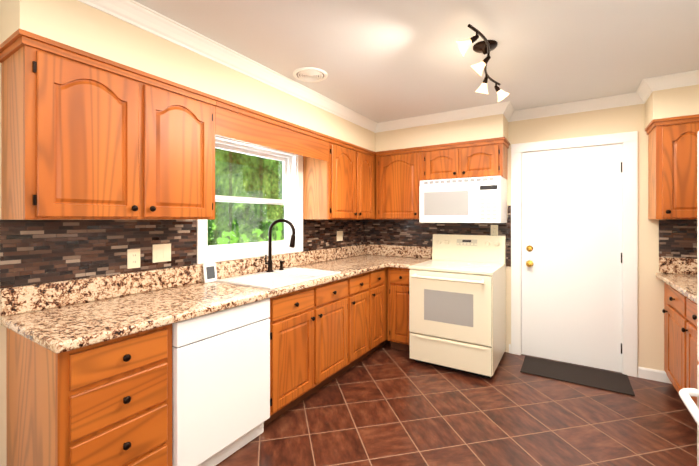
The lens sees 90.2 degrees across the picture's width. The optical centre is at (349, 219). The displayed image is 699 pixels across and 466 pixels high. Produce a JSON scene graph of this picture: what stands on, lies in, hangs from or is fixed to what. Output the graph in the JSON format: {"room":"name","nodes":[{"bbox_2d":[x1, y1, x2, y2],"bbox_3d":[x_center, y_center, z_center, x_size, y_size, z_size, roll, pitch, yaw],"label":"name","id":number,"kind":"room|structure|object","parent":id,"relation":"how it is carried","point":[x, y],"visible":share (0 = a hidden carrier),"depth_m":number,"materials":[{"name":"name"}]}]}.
{"room":"kitchen","nodes":[
{"label":"kitchen","id":0,"kind":"room"},
{"bbox_2d":[0,63,362,465],"bbox_3d":[-1.355,0.140,2.150,0.150,2.440,5.850,0,0,32],"label":"wall","id":1,"kind":"structure","parent":0,"point":[3,430],"depth_m":1.61,"materials":[{"name":"beige paint"}]},
{"bbox_2d":[0,220,196,288],"bbox_3d":[-1.341,0.159,2.023,0.006,0.316,0.999,0,0,32],"label":"tile backsplash","id":2,"kind":"structure","parent":1,"relation":"attached to","point":[32,252],"depth_m":1.87,"materials":[{"name":"tile"}]},
{"bbox_2d":[127,249,139,268],"bbox_3d":[-1.291,0.235,2.086,0.008,0.114,0.072,0,0,32],"label":"electrical outlet plate","id":3,"kind":"object","parent":2,"relation":"attached to","point":[133,258],"visible":1,"depth_m":2.08,"materials":[{"name":"beige plastic"}]},
{"bbox_2d":[153,244,170,262],"bbox_3d":[-1.201,0.215,2.230,0.008,0.114,0.118,0,0,32],"label":"switch plate","id":4,"kind":"object","parent":2,"relation":"attached to","point":[161,252],"visible":1,"depth_m":2.23,"materials":[{"name":"beige plastic"}]},
{"bbox_2d":[0,28,217,219],"bbox_3d":[-1.216,-0.386,1.886,0.362,0.772,0.938,0,0,32],"label":"upper cabinet","id":5,"kind":"object","parent":1,"relation":"attached to","point":[86,135],"visible":1,"depth_m":1.64,"materials":[{"name":"brown wood"}]},
{"bbox_2d":[196,135,302,263],"bbox_3d":[-0.820,-0.193,2.962,0.146,1.014,1.145,0,0,32],"label":"window","id":6,"kind":"structure","parent":1,"relation":"in","point":[291,202],"depth_m":3.05,"materials":[{"name":"white paint"}]},
{"bbox_2d":[302,219,363,251],"bbox_3d":[-0.138,0.158,3.928,0.006,0.316,1.214,0,0,32],"label":"tile backsplash","id":7,"kind":"structure","parent":1,"relation":"attached to","point":[318,234],"depth_m":3.81,"materials":[{"name":"tile"}]},
{"bbox_2d":[337,231,342,240],"bbox_3d":[-0.109,0.189,3.959,0.008,0.114,0.118,0,0,32],"label":"electrical outlet plate","id":8,"kind":"object","parent":7,"relation":"attached to","point":[339,235],"visible":1,"depth_m":3.96,"materials":[{"name":"beige plastic"}]},
{"bbox_2d":[303,136,375,218],"bbox_3d":[0.018,-0.387,3.840,0.362,0.772,1.223,0,0,32],"label":"upper cabinet","id":9,"kind":"object","parent":1,"relation":"attached to","point":[340,183],"visible":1,"depth_m":3.41,"materials":[{"name":"brown wood"}]},
{"bbox_2d":[134,0,698,122],"bbox_3d":[0.140,-1.129,1.117,3.780,0.100,6.000,0,0,32],"label":"ceiling","id":10,"kind":"structure","parent":0,"point":[378,61],"depth_m":2.15,"materials":[{"name":"white paint"}]},
{"bbox_2d":[0,0,374,151],"bbox_3d":[-0.573,-0.926,2.932,0.333,0.304,3.388,0,0,32],"label":"soffit","id":11,"kind":"structure","parent":10,"relation":"attached to","point":[77,24],"depth_m":1.88,"materials":[{"name":"beige paint"}]},
{"bbox_2d":[215,98,329,161],"bbox_3d":[-0.524,-0.656,2.731,0.044,0.232,1.226,0,0,32],"label":"valance board","id":12,"kind":"object","parent":11,"relation":"attached to","point":[235,121],"visible":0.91,"depth_m":2.58,"materials":[{"name":"brown wood"}]},
{"bbox_2d":[78,0,377,132],"bbox_3d":[-0.510,-1.035,2.655,0.068,0.087,3.123,0,0,32],"label":"crown molding","id":13,"kind":"structure","parent":10,"relation":"attached to","point":[138,15],"depth_m":2.14,"materials":[{"name":"white paint"}]},
{"bbox_2d":[293,67,327,81],"bbox_3d":[-0.292,-1.073,2.596,0.255,0.014,0.255,0,0,32],"label":"ceiling vent","id":14,"kind":"object","parent":10,"relation":"in","point":[308,74],"visible":1,"depth_m":2.57,"materials":[{"name":"white paint"}]},
{"bbox_2d":[375,114,507,151],"bbox_3d":[0.958,-0.927,3.772,1.356,0.304,0.333,0,0,32],"label":"soffit","id":15,"kind":"structure","parent":10,"relation":"attached to","point":[485,127],"depth_m":3.57,"materials":[{"name":"beige paint"}]},
{"bbox_2d":[378,101,513,131],"bbox_3d":[0.915,-1.036,3.562,1.340,0.087,0.068,0,0,32],"label":"crown molding","id":16,"kind":"structure","parent":10,"relation":"attached to","point":[506,108],"depth_m":3.50,"materials":[{"name":"white paint"}]},
{"bbox_2d":[456,24,508,101],"bbox_3d":[0.862,-0.975,2.242,0.194,0.208,0.977,0,0,32],"label":"track light fixture","id":17,"kind":"object","parent":10,"relation":"attached to","point":[485,46],"visible":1,"depth_m":2.12,"materials":[{"name":"white glass"}]},
{"bbox_2d":[638,70,698,95],"bbox_3d":[2.567,-1.035,2.519,0.693,0.087,0.068,0,0,32],"label":"crown molding","id":18,"kind":"structure","parent":10,"relation":"attached to","point":[647,86],"depth_m":2.62,"materials":[{"name":"white paint"}]},
{"bbox_2d":[645,84,698,127],"bbox_3d":[2.740,-0.926,2.647,0.713,0.304,0.333,0,0,32],"label":"soffit","id":19,"kind":"structure","parent":10,"relation":"attached to","point":[673,102],"depth_m":2.64,"materials":[{"name":"beige paint"}]},
{"bbox_2d":[216,341,696,465],"bbox_3d":[0.140,1.411,1.118,3.780,0.100,6.000,0,0,32],"label":"floor","id":20,"kind":"structure","parent":0,"point":[386,404],"depth_m":2.32,"materials":[{"name":"tile"}]},
{"bbox_2d":[6,324,171,465],"bbox_3d":[-1.205,0.924,1.637,0.648,0.872,0.445,0,0,32],"label":"base cabinet","id":21,"kind":"object","parent":20,"relation":"on","point":[107,403],"visible":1,"depth_m":1.46,"materials":[{"name":"brown wood"}]},
{"bbox_2d":[172,298,269,465],"bbox_3d":[-0.915,0.924,2.086,0.602,0.863,0.614,0,0,32],"label":"dishwasher","id":22,"kind":"object","parent":20,"relation":"on","point":[220,386],"visible":0.69,"depth_m":1.87,"materials":[{"name":"white plastic"}]},
{"bbox_2d":[264,278,347,425],"bbox_3d":[-0.503,0.924,2.749,0.648,0.872,0.938,0,0,32],"label":"base cabinet","id":23,"kind":"object","parent":20,"relation":"on","point":[308,343],"visible":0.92,"depth_m":2.51,"materials":[{"name":"brown wood"}]},
{"bbox_2d":[340,272,368,374],"bbox_3d":[-0.152,0.924,3.304,0.648,0.872,0.374,0,0,32],"label":"base cabinet","id":24,"kind":"object","parent":20,"relation":"on","point":[358,318],"visible":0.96,"depth_m":3.12,"materials":[{"name":"brown wood"}]},
{"bbox_2d":[362,267,388,359],"bbox_3d":[0.206,0.923,3.872,0.648,0.872,0.968,0,0,32],"label":"base cabinet","id":25,"kind":"object","parent":20,"relation":"on","point":[377,289],"visible":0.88,"depth_m":3.45,"materials":[{"name":"brown wood"}]},
{"bbox_2d":[0,244,403,353],"bbox_3d":[-0.430,0.403,2.852,0.660,0.169,3.373,0,0,32],"label":"countertop","id":26,"kind":"structure","parent":25,"relation":"on","point":[60,317],"depth_m":1.88,"materials":[{"name":"stone"}]},
{"bbox_2d":[203,262,216,282],"bbox_3d":[-0.996,0.380,2.486,0.033,0.135,0.100,0,0,32],"label":"picture frame","id":27,"kind":"object","parent":26,"relation":"on","point":[209,273],"visible":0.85,"depth_m":2.48,"materials":[{"name":"white plastic"}]},
{"bbox_2d":[216,267,340,288],"bbox_3d":[-0.517,0.526,2.703,0.540,0.183,0.810,0,0,32],"label":"double-bowl sink","id":28,"kind":"object","parent":26,"relation":"in","point":[277,278],"visible":0.29,"depth_m":2.75,"materials":[{"name":"white ceramic"}]},
{"bbox_2d":[265,219,295,271],"bbox_3d":[-0.568,0.214,2.883,0.221,0.438,0.212,0,0,32],"label":"gooseneck faucet","id":29,"kind":"object","parent":26,"relation":"on","point":[292,242],"visible":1,"depth_m":2.87,"materials":[{"name":"black metal"}]},
{"bbox_2d":[387,267,409,351],"bbox_3d":[0.674,0.923,3.766,0.316,0.872,0.648,0,0,32],"label":"base cabinet","id":30,"kind":"object","parent":20,"relation":"on","point":[398,334],"visible":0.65,"depth_m":3.54,"materials":[{"name":"brown wood"}]},
{"bbox_2d":[388,246,431,268],"bbox_3d":[0.688,0.402,3.748,0.274,0.169,0.663,0,0,32],"label":"countertop","id":31,"kind":"structure","parent":30,"relation":"on","point":[407,256],"depth_m":4.01,"materials":[{"name":"stone"}]},
{"bbox_2d":[409,234,505,377],"bbox_3d":[1.053,0.762,3.372,0.741,1.195,0.814,0,0,32],"label":"range","id":32,"kind":"object","parent":20,"relation":"on","point":[457,302],"visible":1,"depth_m":3.13,"materials":[{"name":"cream enamelled metal"},{"name":"glass"},{"name":"black plastic"}]},
{"bbox_2d":[520,356,634,395],"bbox_3d":[1.964,1.353,3.057,0.795,0.011,0.415,0,0,32],"label":"doormat","id":33,"kind":"object","parent":20,"relation":"on","point":[596,378],"visible":1,"depth_m":3.02,"materials":[{"name":"grey"}]},
{"bbox_2d":[662,282,688,393],"bbox_3d":[2.669,0.924,2.465,0.638,0.872,0.718,0,0,32],"label":"base cabinet","id":34,"kind":"object","parent":20,"relation":"on","point":[674,312],"visible":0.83,"depth_m":2.54,"materials":[{"name":"brown wood"}]},
{"bbox_2d":[656,257,696,303],"bbox_3d":[2.426,0.403,2.086,0.643,0.170,1.618,0,0,32],"label":"countertop","id":35,"kind":"structure","parent":34,"relation":"on","point":[679,275],"depth_m":2.80,"materials":[{"name":"stone"}]},
{"bbox_2d":[679,131,698,465],"bbox_3d":[1.647,0.471,1.065,0.815,1.771,0.920,0,0,32],"label":"refrigerator","id":36,"kind":"object","parent":20,"relation":"on","point":[686,394],"visible":1,"depth_m":1.60,"materials":[{"name":"white metal"}]},
{"bbox_2d":[681,298,698,404],"bbox_3d":[2.322,0.924,1.916,0.638,0.872,0.580,0,0,32],"label":"base cabinet","id":37,"kind":"object","parent":20,"relation":"on","point":[692,362],"visible":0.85,"depth_m":2.20,"materials":[{"name":"brown wood"}]},
{"bbox_2d":[365,104,696,370],"bbox_3d":[1.702,0.140,3.591,3.480,2.440,0.150,0,0,32],"label":"wall","id":38,"kind":"structure","parent":0,"point":[630,118],"depth_m":3.00,"materials":[{"name":"beige paint"}]},
{"bbox_2d":[375,147,422,218],"bbox_3d":[0.612,-0.387,3.973,0.558,0.772,0.362,0,0,32],"label":"upper cabinet","id":39,"kind":"object","parent":38,"relation":"attached to","point":[399,175],"visible":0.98,"depth_m":3.84,"materials":[{"name":"brown wood"}]},
{"bbox_2d":[364,206,510,266],"bbox_3d":[0.914,0.169,3.993,1.715,0.620,0.006,0,0,32],"label":"tile backsplash","id":40,"kind":"structure","parent":38,"relation":"attached to","point":[397,232],"depth_m":4.06,"materials":[{"name":"tile"}]},
{"bbox_2d":[491,225,497,234],"bbox_3d":[1.503,0.115,3.613,0.072,0.114,0.008,0,0,32],"label":"electrical outlet plate","id":41,"kind":"object","parent":40,"relation":"attached to","point":[494,229],"visible":0.98,"depth_m":3.61,"materials":[{"name":"beige plastic"}]},
{"bbox_2d":[422,137,509,179],"bbox_3d":[1.193,-0.589,3.606,0.814,0.367,0.362,0,0,32],"label":"upper cabinet","id":42,"kind":"object","parent":38,"relation":"attached to","point":[479,158],"visible":0.98,"depth_m":3.46,"materials":[{"name":"brown wood"}]},
{"bbox_2d":[419,176,506,222],"bbox_3d":[1.157,-0.184,3.571,0.784,0.438,0.447,0,0,32],"label":"over-the-range microwave","id":43,"kind":"object","parent":42,"relation":"attached to","point":[472,200],"visible":1,"depth_m":3.40,"materials":[{"name":"white plastic"},{"name":"white painted metal"},{"name":"glass"}]},
{"bbox_2d":[522,144,621,372],"bbox_3d":[2.062,0.344,3.273,0.801,2.020,0.108,0,0,32],"label":"entry door","id":44,"kind":"structure","parent":38,"relation":"in","point":[572,255],"depth_m":3.27,"materials":[{"name":"white paint"}]},
{"bbox_2d":[511,131,637,376],"bbox_3d":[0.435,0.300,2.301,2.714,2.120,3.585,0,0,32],"label":"door frame","id":45,"kind":"structure","parent":38,"relation":"attached to","point":[628,141],"depth_m":3.04,"materials":[{"name":"white paint"}]},
{"bbox_2d":[506,89,648,121],"bbox_3d":[2.051,-1.036,3.228,1.073,0.087,0.090,0,0,32],"label":"crown molding","id":46,"kind":"structure","parent":38,"relation":"attached to","point":[629,99],"depth_m":3.20,"materials":[{"name":"white paint"}]},
{"bbox_2d":[509,344,671,383],"bbox_3d":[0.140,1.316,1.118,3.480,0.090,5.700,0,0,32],"label":"baseboard","id":47,"kind":"structure","parent":38,"relation":"attached to","point":[653,374],"depth_m":2.94,"materials":[{"name":"white paint"}]},
{"bbox_2d":[645,114,698,218],"bbox_3d":[2.731,-0.386,2.636,0.715,0.772,0.362,0,0,32],"label":"upper cabinet","id":48,"kind":"object","parent":38,"relation":"attached to","point":[672,167],"visible":0.98,"depth_m":2.64,"materials":[{"name":"brown wood"}]},
{"bbox_3d":[1.715,0.141,0.212,0.150,2.440,5.850,0,0,32],"label":"wall","id":49,"kind":"structure","parent":0,"visible":0},
{"bbox_2d":[659,220,696,258],"bbox_3d":[2.435,0.160,2.080,0.623,0.316,1.618,0,0,32],"label":"tile backsplash","id":50,"kind":"structure","parent":49,"relation":"attached to","point":[677,238],"depth_m":2.86,"materials":[{"name":"tile"}]},
{"label":"outside","id":51,"kind":"structure","parent":0,"visible":0},
{"bbox_2d":[208,148,284,245],"bbox_3d":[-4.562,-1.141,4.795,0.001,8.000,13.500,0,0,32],"label":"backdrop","id":52,"kind":"structure","parent":51,"point":[254,181],"depth_m":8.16,"materials":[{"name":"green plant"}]}
]}

